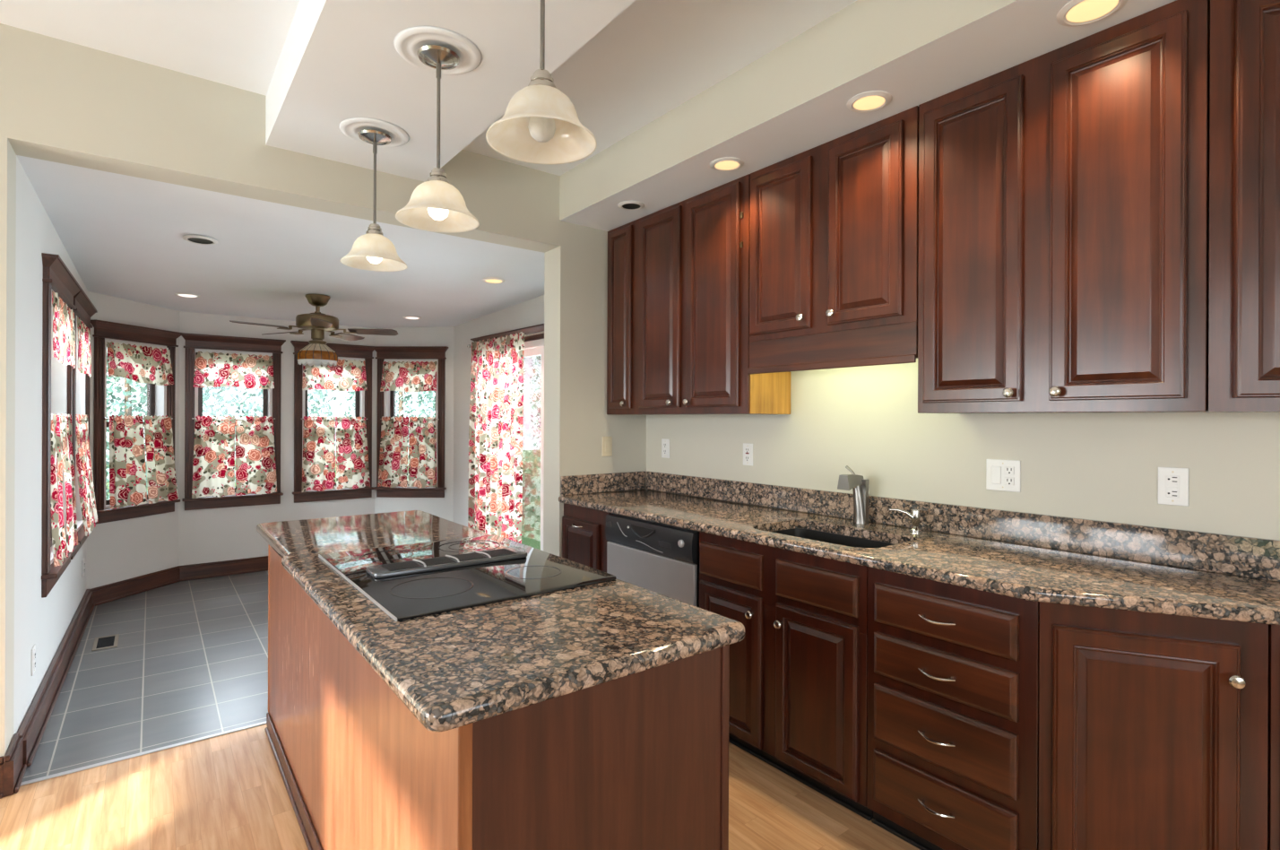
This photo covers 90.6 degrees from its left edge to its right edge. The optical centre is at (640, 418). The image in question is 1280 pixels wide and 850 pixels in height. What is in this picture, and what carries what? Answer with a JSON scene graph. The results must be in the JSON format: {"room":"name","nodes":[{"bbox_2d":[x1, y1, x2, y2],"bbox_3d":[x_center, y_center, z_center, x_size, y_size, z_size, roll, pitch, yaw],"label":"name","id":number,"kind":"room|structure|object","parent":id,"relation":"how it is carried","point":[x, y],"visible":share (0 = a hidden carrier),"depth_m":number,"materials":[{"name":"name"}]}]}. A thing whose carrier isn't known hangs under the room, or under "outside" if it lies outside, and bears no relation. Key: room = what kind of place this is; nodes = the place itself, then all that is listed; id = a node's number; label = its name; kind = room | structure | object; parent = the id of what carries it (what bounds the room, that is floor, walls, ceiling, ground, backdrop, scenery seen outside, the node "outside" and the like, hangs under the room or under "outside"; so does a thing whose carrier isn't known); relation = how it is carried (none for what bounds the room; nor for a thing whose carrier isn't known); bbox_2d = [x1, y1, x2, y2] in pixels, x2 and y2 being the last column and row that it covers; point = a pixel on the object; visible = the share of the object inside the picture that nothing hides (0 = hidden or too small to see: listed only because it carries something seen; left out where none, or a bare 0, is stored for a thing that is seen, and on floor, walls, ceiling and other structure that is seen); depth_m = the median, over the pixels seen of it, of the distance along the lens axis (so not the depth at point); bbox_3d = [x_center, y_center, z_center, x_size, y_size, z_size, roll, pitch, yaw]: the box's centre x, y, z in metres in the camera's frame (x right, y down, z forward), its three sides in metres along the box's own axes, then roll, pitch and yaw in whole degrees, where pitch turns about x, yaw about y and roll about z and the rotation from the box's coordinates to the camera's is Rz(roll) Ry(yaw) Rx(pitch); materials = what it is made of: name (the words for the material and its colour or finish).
{"room":"kitchen","nodes":[
{"label":"kitchen","id":0,"kind":"room"},
{"bbox_2d":[13,155,87,734],"bbox_3d":[-3.236,0.140,3.439,0.140,2.420,2.606,0,0,-37],"label":"wall","id":1,"kind":"structure","parent":0,"point":[44,622],"depth_m":2.72,"materials":[{"name":"paint"}]},
{"bbox_2d":[3,732,26,796],"bbox_3d":[-2.328,1.281,2.360,0.038,0.144,0.209,0,0,-38],"label":"baseboard","id":2,"kind":"object","parent":1,"relation":"attached to","point":[13,769],"visible":1,"depth_m":2.31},
{"bbox_2d":[31,644,35,675],"bbox_3d":[-2.645,1.053,2.762,0.009,0.117,0.072,0,0,-36],"label":"outlet","id":3,"kind":"object","parent":1,"relation":"attached to","point":[33,649],"visible":1,"depth_m":2.75,"materials":[{"name":"white plastic"}]},
{"bbox_2d":[17,588,95,766],"bbox_3d":[-3.165,1.285,3.495,0.047,0.130,2.606,0,0,-37],"label":"baseboard","id":4,"kind":"structure","parent":1,"relation":"attached to","point":[33,725],"depth_m":3.02,"materials":[{"name":"wood"}]},
{"bbox_2d":[41,252,81,597],"bbox_3d":[-3.082,0.033,3.282,0.196,1.598,0.964,0,0,-37],"label":"window","id":5,"kind":"structure","parent":1,"relation":"in","point":[56,376],"depth_m":3.00,"materials":[{"name":"brown wood"}]},
{"label":"curtain rod","id":6,"kind":"object","parent":5,"relation":"attached to","visible":0},
{"bbox_2d":[50,413,68,566],"bbox_3d":[-2.910,0.348,3.172,0.050,0.749,0.381,0,0,-37],"label":"cafe curtain","id":7,"kind":"object","parent":6,"relation":"hanging from","point":[57,524],"visible":0.98,"depth_m":3.07,"materials":[{"name":"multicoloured fabric"}]},
{"bbox_2d":[60,413,77,553],"bbox_3d":[-3.138,0.347,3.481,0.048,0.749,0.383,0,0,-37],"label":"cafe curtain","id":8,"kind":"object","parent":6,"relation":"hanging from","point":[66,443],"visible":0.98,"depth_m":3.47,"materials":[{"name":"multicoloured fabric"}]},
{"bbox_2d":[70,288,97,559],"bbox_3d":[-3.659,0.031,4.061,0.196,1.598,0.964,0,0,-37],"label":"window","id":9,"kind":"structure","parent":1,"relation":"in","point":[85,309],"depth_m":4.33,"materials":[{"name":"brown wood"}]},
{"label":"curtain rod","id":10,"kind":"object","parent":9,"relation":"attached to","visible":0},
{"bbox_2d":[75,414,95,536],"bbox_3d":[-3.477,0.345,3.959,0.077,0.749,0.381,0,0,-37],"label":"cafe curtain","id":11,"kind":"object","parent":10,"relation":"hanging from","point":[89,525],"visible":0.99,"depth_m":3.93,"materials":[{"name":"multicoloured fabric"}]},
{"bbox_2d":[81,414,98,526],"bbox_3d":[-3.705,0.344,4.268,0.078,0.749,0.383,0,0,-37],"label":"cafe curtain","id":12,"kind":"object","parent":10,"relation":"hanging from","point":[86,439],"visible":0.83,"depth_m":4.28,"materials":[{"name":"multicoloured fabric"}]},
{"bbox_2d":[86,290,179,589],"bbox_3d":[-3.964,0.137,4.907,0.140,2.420,0.746,0,0,9],"label":"wall","id":13,"kind":"structure","parent":0,"point":[126,549],"depth_m":4.87,"materials":[{"name":"paint"}]},
{"bbox_2d":[90,565,180,605],"bbox_3d":[-3.883,1.285,4.893,0.034,0.124,0.746,0,0,9],"label":"baseboard","id":14,"kind":"structure","parent":13,"relation":"attached to","point":[101,594],"depth_m":4.86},
{"bbox_2d":[90,319,182,524],"bbox_3d":[-3.935,0.026,4.899,0.196,1.473,0.714,0,0,9],"label":"window","id":15,"kind":"structure","parent":13,"relation":"in","point":[160,399],"depth_m":4.73,"materials":[{"name":"brown wood"}]},
{"bbox_2d":[104,339,168,349],"bbox_3d":[-3.879,-0.563,4.890,0.017,0.028,0.514,0,0,9],"label":"curtain rod","id":16,"kind":"object","parent":15,"relation":"attached to","point":[106,341],"visible":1,"depth_m":4.85,"materials":[{"name":"white plastic"}]},
{"bbox_2d":[106,341,174,385],"bbox_3d":[-3.843,-0.417,4.881,0.050,0.305,0.536,0,0,9],"label":"valance","id":17,"kind":"object","parent":16,"relation":"hanging from","point":[140,364],"visible":1,"depth_m":4.88,"materials":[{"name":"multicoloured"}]},
{"label":"curtain rod","id":18,"kind":"object","parent":15,"relation":"attached to","visible":0},
{"bbox_2d":[109,415,147,509],"bbox_3d":[-3.840,0.315,4.741,0.068,0.691,0.278,0,0,9],"label":"cafe curtain","id":19,"kind":"object","parent":18,"relation":"hanging from","point":[127,471],"visible":1,"depth_m":4.75,"materials":[{"name":"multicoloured fabric"}]},
{"bbox_2d":[143,415,178,503],"bbox_3d":[-3.795,0.316,5.023,0.068,0.691,0.288,0,0,9],"label":"cafe curtain","id":20,"kind":"object","parent":18,"relation":"hanging from","point":[161,478],"visible":1,"depth_m":5.01,"materials":[{"name":"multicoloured fabric"}]},
{"bbox_2d":[178,311,375,565],"bbox_3d":[-3.260,0.140,5.796,1.560,2.420,0.140,0,0,-38],"label":"wall","id":21,"kind":"structure","parent":0,"point":[206,535],"depth_m":5.59,"materials":[{"name":"paint"}]},
{"bbox_2d":[178,555,268,580],"bbox_3d":[-3.212,1.288,5.727,1.560,0.124,0.034,0,0,-38],"label":"baseboard","id":22,"kind":"structure","parent":21,"relation":"attached to","point":[242,566],"depth_m":5.43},
{"bbox_2d":[181,332,285,510],"bbox_3d":[-3.550,0.028,5.535,0.766,1.473,0.196,0,0,-38],"label":"window","id":23,"kind":"structure","parent":21,"relation":"in","point":[194,341],"depth_m":5.44,"materials":[{"name":"brown wood"}]},
{"bbox_2d":[195,350,272,355],"bbox_3d":[-3.514,-0.562,5.492,0.566,0.028,0.016,0,0,-38],"label":"curtain rod","id":24,"kind":"object","parent":23,"relation":"attached to","point":[210,351],"visible":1,"depth_m":5.48,"materials":[{"name":"white plastic"}]},
{"bbox_2d":[193,351,274,389],"bbox_3d":[-3.494,-0.414,5.460,0.588,0.307,0.049,0,0,-38],"label":"valance","id":25,"kind":"object","parent":24,"relation":"hanging from","point":[213,369],"visible":1,"depth_m":5.46,"materials":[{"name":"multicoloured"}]},
{"bbox_3d":[-3.504,0.001,5.476,0.610,0.017,0.018,0,0,-38],"label":"curtain rod","id":26,"kind":"object","parent":23,"relation":"attached to","visible":0},
{"bbox_2d":[191,415,234,498],"bbox_3d":[-3.599,0.316,5.347,0.304,0.691,0.067,0,0,-38],"label":"cafe curtain","id":27,"kind":"object","parent":26,"relation":"hanging from","point":[213,469],"visible":1,"depth_m":5.36,"materials":[{"name":"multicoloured fabric"}]},
{"bbox_2d":[235,415,276,495],"bbox_3d":[-3.353,0.317,5.536,0.314,0.691,0.069,0,0,-38],"label":"cafe curtain","id":28,"kind":"object","parent":26,"relation":"hanging from","point":[255,468],"visible":1,"depth_m":5.53,"materials":[{"name":"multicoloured fabric"}]},
{"bbox_2d":[290,340,375,502],"bbox_3d":[-2.919,0.030,6.021,0.739,1.473,0.196,0,0,-38],"label":"window","id":29,"kind":"structure","parent":21,"relation":"in","point":[363,399],"depth_m":5.96,"materials":[{"name":"brown wood"}]},
{"bbox_2d":[337,358,364,361],"bbox_3d":[-2.884,-0.559,5.978,0.539,0.028,0.016,0,0,-38],"label":"curtain rod","id":30,"kind":"object","parent":29,"relation":"attached to","point":[338,358],"visible":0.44,"depth_m":6.06,"materials":[{"name":"white plastic"}]},
{"bbox_2d":[302,359,367,391],"bbox_3d":[-2.864,-0.412,5.947,0.561,0.307,0.049,0,0,-38],"label":"valance","id":31,"kind":"object","parent":30,"relation":"hanging from","point":[347,376],"visible":0.9,"depth_m":5.97,"materials":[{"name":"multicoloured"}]},
{"bbox_3d":[-2.874,0.004,5.962,0.583,0.017,0.018,0,0,-38],"label":"curtain rod","id":32,"kind":"object","parent":29,"relation":"attached to","visible":0},
{"bbox_2d":[302,415,335,492],"bbox_3d":[-2.963,0.319,5.837,0.290,0.691,0.069,0,0,-38],"label":"cafe curtain","id":33,"kind":"object","parent":32,"relation":"hanging from","point":[318,462],"visible":1,"depth_m":5.84,"materials":[{"name":"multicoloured fabric"}]},
{"bbox_2d":[335,415,370,489],"bbox_3d":[-2.727,0.320,6.019,0.300,0.691,0.068,0,0,-38],"label":"cafe curtain","id":34,"kind":"object","parent":32,"relation":"hanging from","point":[352,471],"visible":1,"depth_m":6.01,"materials":[{"name":"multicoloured fabric"}]},
{"bbox_2d":[16,155,544,328],"bbox_3d":[-2.246,-0.997,4.651,3.240,0.234,3.326,0,0,-38],"label":"ceiling","id":35,"kind":"structure","parent":0,"point":[123,235],"depth_m":3.85,"materials":[{"name":"white paint"}]},
{"bbox_2d":[182,234,217,244],"bbox_3d":[-2.397,-0.972,3.452,0.160,0.014,0.160,0,0,-42],"label":"recessed light","id":36,"kind":"object","parent":35,"relation":"in","point":[193,238],"visible":1,"depth_m":3.45,"materials":[{"name":"white plastic"}]},
{"bbox_2d":[229,294,397,366],"bbox_3d":[-2.456,-0.671,4.790,1.103,0.527,1.097,0,0,-38],"label":"ceiling fan","id":37,"kind":"object","parent":35,"relation":"hanging from","point":[316,352],"visible":1,"depth_m":4.77,"materials":[{"name":"gold metal"}]},
{"bbox_2d":[0,23,646,756],"bbox_3d":[-2.046,-0.032,2.589,5.123,2.774,0.190,0,0,-38],"label":"wall","id":38,"kind":"structure","parent":0,"point":[62,101],"depth_m":2.71,"materials":[{"name":"beige paint"}]},
{"bbox_2d":[0,755,3,798],"bbox_3d":[-3.147,1.280,1.603,2.184,0.140,0.034,0,0,-38],"label":"baseboard","id":39,"kind":"structure","parent":38,"relation":"attached to","point":[1,757],"depth_m":2.26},
{"bbox_2d":[560,470,645,495],"bbox_3d":[-0.215,0.392,3.869,0.614,0.114,0.021,0,0,-38],"label":"backsplash","id":40,"kind":"structure","parent":38,"relation":"attached to","point":[629,480],"depth_m":3.84,"materials":[{"name":"brown stone"}]},
{"bbox_2d":[602,436,612,456],"bbox_3d":[-0.201,0.170,3.887,0.072,0.120,0.010,0,0,-38],"label":"light switch","id":41,"kind":"object","parent":38,"relation":"attached to","point":[607,441],"visible":1,"depth_m":3.88,"materials":[{"name":"beige plastic"}]},
{"bbox_2d":[374,326,453,521],"bbox_3d":[-2.211,0.144,6.276,0.775,2.420,0.140,0,0,2],"label":"wall","id":42,"kind":"structure","parent":0,"point":[443,507],"depth_m":6.20,"materials":[{"name":"paint"}]},
{"bbox_2d":[373,345,448,497],"bbox_3d":[-2.243,0.033,6.247,0.732,1.473,0.196,0,0,2],"label":"window","id":43,"kind":"structure","parent":42,"relation":"in","point":[385,405],"depth_m":6.18,"materials":[{"name":"brown wood"}]},
{"bbox_2d":[383,360,438,363],"bbox_3d":[-2.242,-0.557,6.193,0.532,0.028,0.016,0,0,2],"label":"curtain rod","id":44,"kind":"object","parent":43,"relation":"attached to","point":[384,360],"visible":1,"depth_m":6.19,"materials":[{"name":"white plastic"}]},
{"bbox_2d":[380,361,437,392],"bbox_3d":[-2.246,-0.409,6.156,0.554,0.307,0.050,0,0,2],"label":"valance","id":45,"kind":"object","parent":44,"relation":"hanging from","point":[408,376],"visible":1,"depth_m":6.16,"materials":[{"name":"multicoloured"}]},
{"label":"curtain rod","id":46,"kind":"object","parent":43,"relation":"attached to","visible":0},
{"bbox_2d":[377,415,408,487],"bbox_3d":[-2.392,0.321,6.132,0.287,0.691,0.068,0,0,2],"label":"cafe curtain","id":47,"kind":"object","parent":46,"relation":"hanging from","point":[393,472],"visible":1,"depth_m":6.14,"materials":[{"name":"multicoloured fabric"}]},
{"bbox_2d":[407,415,437,488],"bbox_3d":[-2.098,0.323,6.124,0.297,0.691,0.070,0,0,2],"label":"cafe curtain","id":48,"kind":"object","parent":46,"relation":"hanging from","point":[422,431],"visible":1,"depth_m":6.13,"materials":[{"name":"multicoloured fabric"}]},
{"bbox_2d":[0,0,857,175],"bbox_3d":[-0.330,-1.472,0.372,5.423,0.120,5.800,0,0,-38],"label":"ceiling","id":49,"kind":"structure","parent":0,"point":[654,56],"depth_m":2.37,"materials":[{"name":"white paint"}]},
{"bbox_2d":[265,0,635,181],"bbox_3d":[0.285,-1.301,0.851,0.699,0.216,5.405,0,0,-38],"label":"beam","id":50,"kind":"structure","parent":49,"relation":"attached to","point":[339,61],"depth_m":2.21,"materials":[{"name":"white paint"}]},
{"bbox_2d":[338,117,409,147],"bbox_3d":[-1.111,-1.194,2.654,0.274,0.009,0.274,0,0,-38],"label":"ceiling medallion","id":51,"kind":"object","parent":50,"relation":"attached to","point":[350,127],"visible":0.74,"depth_m":2.61,"materials":[{"name":"white paint"}]},
{"bbox_2d":[339,129,407,271],"bbox_3d":[-1.112,-0.916,2.654,0.262,0.538,0.262,0,0,-38],"label":"pendant lamp","id":52,"kind":"object","parent":51,"relation":"hanging from","point":[371,251],"visible":1,"depth_m":2.63,"materials":[{"name":"glass"}]},
{"bbox_2d":[393,25,482,75],"bbox_3d":[-0.656,-1.192,2.065,0.274,0.009,0.274,0,0,-38],"label":"ceiling medallion","id":53,"kind":"object","parent":50,"relation":"attached to","point":[408,41],"visible":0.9,"depth_m":2.02,"materials":[{"name":"white paint"}]},
{"bbox_2d":[395,44,479,233],"bbox_3d":[-0.658,-0.914,2.065,0.262,0.538,0.262,0,0,-38],"label":"pendant lamp","id":54,"kind":"object","parent":53,"relation":"hanging from","point":[436,205],"visible":1,"depth_m":2.05,"materials":[{"name":"glass"}]},
{"bbox_3d":[-0.233,-1.190,1.516,0.274,0.009,0.274,0,0,-38],"label":"ceiling medallion","id":55,"kind":"object","parent":50,"relation":"attached to","visible":0},
{"bbox_2d":[485,0,596,164],"bbox_3d":[-0.234,-0.922,1.516,0.262,0.520,0.262,0,0,-38],"label":"pendant lamp","id":56,"kind":"object","parent":55,"relation":"hanging from","point":[540,124],"visible":1,"depth_m":1.51,"materials":[{"name":"glass"}]},
{"bbox_2d":[0,570,920,849],"bbox_3d":[-1.191,1.389,1.801,5.523,0.060,8.900,0,0,-38],"label":"floor","id":57,"kind":"structure","parent":0,"point":[226,791],"depth_m":2.51,"materials":[{"name":"brown wood"}]},
{"bbox_2d":[91,633,119,650],"bbox_3d":[-3.220,1.347,3.816,0.116,0.006,0.270,0,0,-38],"label":"floor vent","id":58,"kind":"object","parent":57,"relation":"in","point":[111,641],"visible":1,"depth_m":3.81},
{"bbox_2d":[20,720,266,786],"bbox_3d":[-1.174,1.356,3.204,2.835,0.005,0.024,0,0,-38],"label":"trim","id":59,"kind":"structure","parent":57,"relation":"on","point":[262,722],"depth_m":2.54,"materials":[{"name":"wood"}]},
{"bbox_2d":[256,510,744,849],"bbox_3d":[-0.725,0.910,2.100,0.736,0.900,2.238,0,0,-38],"label":"kitchen island","id":60,"kind":"object","parent":57,"relation":"on","point":[595,716],"visible":1,"depth_m":1.35,"materials":[{"name":"brown stone"}]},
{"bbox_2d":[256,510,744,732],"bbox_3d":[-0.723,0.481,2.100,0.736,0.040,2.238,0,0,-38],"label":"island countertop","id":61,"kind":"structure","parent":60,"relation":"on","point":[454,669],"depth_m":1.38,"materials":[{"name":"brown stone"}]},
{"bbox_2d":[318,534,616,621],"bbox_3d":[-0.563,0.448,1.964,0.630,0.026,0.845,0,0,-38],"label":"cooktop","id":62,"kind":"object","parent":61,"relation":"in","point":[414,580],"visible":1,"depth_m":1.84,"materials":[{"name":"glass"}]},
{"bbox_2d":[380,560,422,570],"bbox_3d":[-0.710,0.437,1.885,0.093,0.002,0.088,0,0,-38],"label":"grille","id":63,"kind":"object","parent":62,"relation":"attached to","point":[410,565],"depth_m":1.87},
{"bbox_2d":[417,556,456,565],"bbox_3d":[-0.628,0.437,1.948,0.093,0.002,0.088,0,0,-38],"label":"grille","id":64,"kind":"object","parent":62,"relation":"attached to","point":[437,560],"depth_m":1.94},
{"bbox_2d":[365,547,527,578],"bbox_3d":[-0.590,0.446,1.978,0.485,0.014,0.120,0,0,-38],"label":"downdraft vent","id":65,"kind":"object","parent":62,"relation":"attached to","point":[447,562],"depth_m":1.93,"materials":[{"name":"metal"}]},
{"bbox_2d":[449,552,487,561],"bbox_3d":[-0.547,0.438,2.011,0.093,0.002,0.088,0,0,-38],"label":"grille","id":66,"kind":"object","parent":62,"relation":"attached to","point":[471,556],"depth_m":2.00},
{"bbox_2d":[482,548,516,556],"bbox_3d":[-0.466,0.438,2.073,0.093,0.002,0.088,0,0,-38],"label":"grille","id":67,"kind":"object","parent":62,"relation":"attached to","point":[499,552],"depth_m":2.06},
{"bbox_2d":[562,502,610,572],"bbox_3d":[-0.084,0.925,3.689,0.664,0.874,0.467,0,0,-38],"label":"base cabinet","id":68,"kind":"object","parent":57,"relation":"on","point":[584,541],"visible":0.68,"depth_m":3.49,"materials":[{"name":"brown wood"}]},
{"bbox_2d":[558,470,1279,624],"bbox_3d":[0.888,0.415,2.440,0.654,0.152,3.631,0,0,-38],"label":"countertop","id":69,"kind":"structure","parent":68,"relation":"on","point":[1024,571],"depth_m":2.13,"materials":[{"name":"brown stone"}]},
{"bbox_2d":[771,527,894,547],"bbox_3d":[0.751,0.597,2.521,0.374,0.210,0.607,0,0,-38],"label":"sink","id":70,"kind":"object","parent":69,"relation":"in","point":[807,533],"visible":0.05,"depth_m":2.71,"materials":[{"name":"black"}]},
{"bbox_2d":[837,465,868,524],"bbox_3d":[0.914,0.329,2.738,0.130,0.248,0.094,0,0,-38],"label":"faucet","id":71,"kind":"object","parent":69,"relation":"on","point":[860,486],"visible":1,"depth_m":2.73,"materials":[{"name":"grey metal"}]},
{"bbox_2d":[889,508,921,532],"bbox_3d":[1.071,0.408,2.560,0.126,0.092,0.044,0,0,12],"label":"soap dispenser","id":72,"kind":"object","parent":69,"relation":"on","point":[914,514],"visible":1,"depth_m":2.54,"materials":[{"name":"silver metal"}]},
{"bbox_2d":[605,512,699,606],"bbox_3d":[0.259,0.930,3.223,0.626,0.868,0.669,0,0,-38],"label":"dishwasher","id":73,"kind":"object","parent":57,"relation":"on","point":[661,558],"visible":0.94,"depth_m":2.99,"materials":[{"name":"silver metal"}]},
{"bbox_2d":[699,531,873,820],"bbox_3d":[0.732,0.929,2.630,0.665,0.874,0.826,0,0,-38],"label":"base cabinet","id":74,"kind":"object","parent":57,"relation":"on","point":[798,699],"visible":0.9,"depth_m":2.34,"materials":[{"name":"brown wood"}]},
{"bbox_2d":[866,567,1039,849],"bbox_3d":[1.145,0.931,2.097,0.664,0.874,0.516,0,0,-38],"label":"base cabinet","id":75,"kind":"object","parent":57,"relation":"on","point":[954,670],"visible":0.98,"depth_m":1.89,"materials":[{"name":"brown wood"}]},
{"bbox_2d":[1038,601,1268,849],"bbox_3d":[1.448,0.932,1.738,0.604,0.874,0.411,0,0,-37],"label":"base cabinet","id":76,"kind":"object","parent":57,"relation":"on","point":[1153,727],"visible":0.98,"depth_m":1.61,"materials":[{"name":"brown wood"}]},
{"bbox_2d":[1267,623,1279,849],"bbox_3d":[1.770,0.933,1.650,0.358,0.874,0.440,0,0,22],"label":"base cabinet","id":77,"kind":"object","parent":57,"relation":"on","point":[1274,630],"visible":0.02,"depth_m":1.53,"materials":[{"name":"brown wood"}]},
{"bbox_2d":[453,294,544,527],"bbox_3d":[-0.919,0.150,5.242,0.140,2.420,2.628,0,0,-40],"label":"wall","id":78,"kind":"structure","parent":0,"point":[531,312],"depth_m":5.98,"materials":[{"name":"paint"}]},
{"bbox_2d":[467,330,544,347],"bbox_3d":[-0.878,-0.652,5.000,0.116,0.032,2.002,0,0,-40],"label":"curtain rod","id":79,"kind":"object","parent":78,"relation":"attached to","point":[542,332],"visible":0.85,"depth_m":4.88,"materials":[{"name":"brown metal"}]},
{"bbox_2d":[467,331,524,543],"bbox_3d":[-1.226,0.188,5.286,0.048,1.741,0.941,0,0,-41],"label":"curtain","id":80,"kind":"object","parent":79,"relation":"hanging from","point":[496,426],"visible":0.89,"depth_m":5.26,"materials":[{"name":"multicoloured fabric"}]},
{"bbox_2d":[470,323,544,550],"bbox_3d":[-0.791,0.319,5.026,0.215,2.082,2.062,0,0,-40],"label":"door","id":81,"kind":"structure","parent":78,"relation":"in","point":[533,363],"depth_m":5.18,"materials":[{"name":"white glass"}]},
{"bbox_2d":[646,358,1279,581],"bbox_3d":[1.738,-0.016,1.976,0.120,2.774,5.405,0,0,-38],"label":"wall","id":82,"kind":"structure","parent":0,"point":[867,419],"depth_m":2.41,"materials":[{"name":"beige paint"}]},
{"bbox_2d":[661,438,669,458],"bbox_3d":[0.157,0.183,3.917,0.009,0.117,0.072,0,0,-38],"label":"outlet","id":83,"kind":"object","parent":82,"relation":"attached to","point":[665,443],"visible":1,"depth_m":3.92,"materials":[{"name":"white plastic"}]},
{"bbox_2d":[606,173,790,415],"bbox_3d":[0.256,-0.587,3.504,0.361,1.125,1.166,0,0,-38],"label":"upper cabinet","id":84,"kind":"object","parent":82,"relation":"attached to","point":[678,273],"visible":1,"depth_m":3.29,"materials":[{"name":"brown wood"}]},
{"bbox_2d":[743,442,752,465],"bbox_3d":[0.575,0.190,3.376,0.009,0.117,0.072,0,0,-38],"label":"outlet","id":85,"kind":"object","parent":82,"relation":"attached to","point":[748,448],"visible":1,"depth_m":3.37,"materials":[{"name":"white plastic"}]},
{"bbox_2d":[747,105,918,374],"bbox_3d":[0.864,-0.676,2.717,0.361,0.941,0.820,0,0,-38],"label":"upper cabinet","id":86,"kind":"object","parent":82,"relation":"attached to","point":[834,224],"visible":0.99,"depth_m":2.56,"materials":[{"name":"brown wood"}]},
{"bbox_2d":[559,0,1176,231],"bbox_3d":[1.440,-1.275,1.742,0.647,0.259,5.405,0,0,-38],"label":"soffit","id":87,"kind":"structure","parent":82,"relation":"attached to","point":[791,100],"depth_m":2.34,"materials":[{"name":"beige paint"}]},
{"bbox_2d":[617,200,644,210],"bbox_3d":[-0.047,-1.147,3.415,0.144,0.008,0.144,0,0,-38],"label":"recessed light","id":88,"kind":"object","parent":87,"relation":"in","point":[631,205],"visible":1,"depth_m":3.40,"materials":[{"name":"white plastic"}]},
{"bbox_2d":[709,156,743,171],"bbox_3d":[0.392,-1.145,2.858,0.154,0.008,0.154,0,0,-38],"label":"recessed light","id":89,"kind":"object","parent":87,"relation":"in","point":[727,163],"visible":1,"depth_m":2.85,"materials":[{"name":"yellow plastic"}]},
{"bbox_2d":[847,90,891,112],"bbox_3d":[0.829,-1.143,2.291,0.154,0.008,0.154,0,0,-38],"label":"recessed light","id":90,"kind":"object","parent":87,"relation":"in","point":[868,101],"visible":1,"depth_m":2.28,"materials":[{"name":"white plastic"}]},
{"bbox_2d":[1056,0,1127,26],"bbox_3d":[1.259,-1.141,1.763,0.164,0.008,0.164,0,0,-38],"label":"recessed light","id":91,"kind":"object","parent":87,"relation":"in","point":[1076,12],"visible":1,"depth_m":1.77,"materials":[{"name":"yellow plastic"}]},
{"bbox_2d":[645,471,1279,581],"bbox_3d":[1.140,0.397,2.633,0.020,0.114,3.588,0,0,-38],"label":"backsplash","id":92,"kind":"structure","parent":82,"relation":"attached to","point":[1249,557],"depth_m":2.27,"materials":[{"name":"brown stone"}]},
{"bbox_2d":[985,458,1020,492],"bbox_3d":[1.355,0.211,2.364,0.010,0.117,0.120,0,0,-38],"label":"outlet","id":93,"kind":"object","parent":82,"relation":"attached to","point":[1004,475],"visible":1,"depth_m":2.36,"materials":[{"name":"white plastic"}]},
{"bbox_2d":[917,0,1219,413],"bbox_3d":[1.360,-0.582,2.073,0.361,1.125,0.798,0,0,-38],"label":"upper cabinet","id":94,"kind":"object","parent":82,"relation":"attached to","point":[1064,191],"visible":0.98,"depth_m":1.91,"materials":[{"name":"brown wood"}]},
{"bbox_2d":[1157,467,1188,506],"bbox_3d":[1.659,0.210,1.970,0.009,0.118,0.076,0,0,-38],"label":"outlet","id":95,"kind":"object","parent":82,"relation":"attached to","point":[1172,481],"visible":1,"depth_m":1.97,"materials":[{"name":"white plastic"}]},
{"bbox_2d":[1208,0,1279,412],"bbox_3d":[1.837,-0.580,1.671,0.614,1.125,0.284,0,0,22],"label":"upper cabinet","id":96,"kind":"object","parent":82,"relation":"attached to","point":[1244,341],"visible":1,"depth_m":1.63,"materials":[{"name":"brown wood"}]},
{"label":"outside","id":97,"kind":"structure","parent":0,"visible":0},
{"bbox_2d":[105,454,408,499],"bbox_3d":[-4.103,1.722,6.945,34.000,0.150,44.000,0,0,-38],"label":"ground","id":98,"kind":"structure","parent":97,"point":[107,483],"depth_m":18.12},
{"bbox_2d":[105,352,209,499],"bbox_3d":[-6.438,-0.224,7.912,1.854,3.743,1.807,0,0,-38],"label":"shrub","id":99,"kind":"object","parent":98,"relation":"on","point":[128,402],"visible":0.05,"depth_m":7.58,"materials":[{"name":"green plant"}]},
{"bbox_2d":[202,386,340,487],"bbox_3d":[-5.595,-0.444,9.567,2.021,4.174,1.995,0,0,-38],"label":"shrub","id":100,"kind":"object","parent":98,"relation":"on","point":[314,410],"visible":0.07,"depth_m":9.43,"materials":[{"name":"green plant"}]},
{"bbox_2d":[338,390,435,467],"bbox_3d":[-3.778,-0.249,9.970,1.766,3.799,1.865,0,0,-38],"label":"shrub","id":101,"kind":"object","parent":98,"relation":"on","point":[401,394],"visible":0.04,"depth_m":9.62,"materials":[{"name":"green plant"}]},
{"bbox_3d":[-3.036,-0.609,3.314,0.016,0.028,0.764,0,0,-37],"label":"curtain rod","id":102,"kind":"object","parent":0,"visible":0},
{"bbox_2d":[51,290,75,369],"bbox_3d":[-3.020,-0.448,3.326,0.020,0.335,0.768,0,0,-37],"label":"valance","id":103,"kind":"object","parent":102,"relation":"hanging from","point":[64,335],"visible":1,"depth_m":3.29,"materials":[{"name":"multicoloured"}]},
{"bbox_3d":[-3.613,-0.612,4.094,0.016,0.028,0.764,0,0,-37],"label":"curtain rod","id":104,"kind":"object","parent":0,"visible":0},
{"bbox_2d":[77,316,91,378],"bbox_3d":[-3.599,-0.450,4.105,0.020,0.335,0.768,0,0,-37],"label":"valance","id":105,"kind":"object","parent":104,"relation":"hanging from","point":[84,350],"visible":1,"depth_m":4.05,"materials":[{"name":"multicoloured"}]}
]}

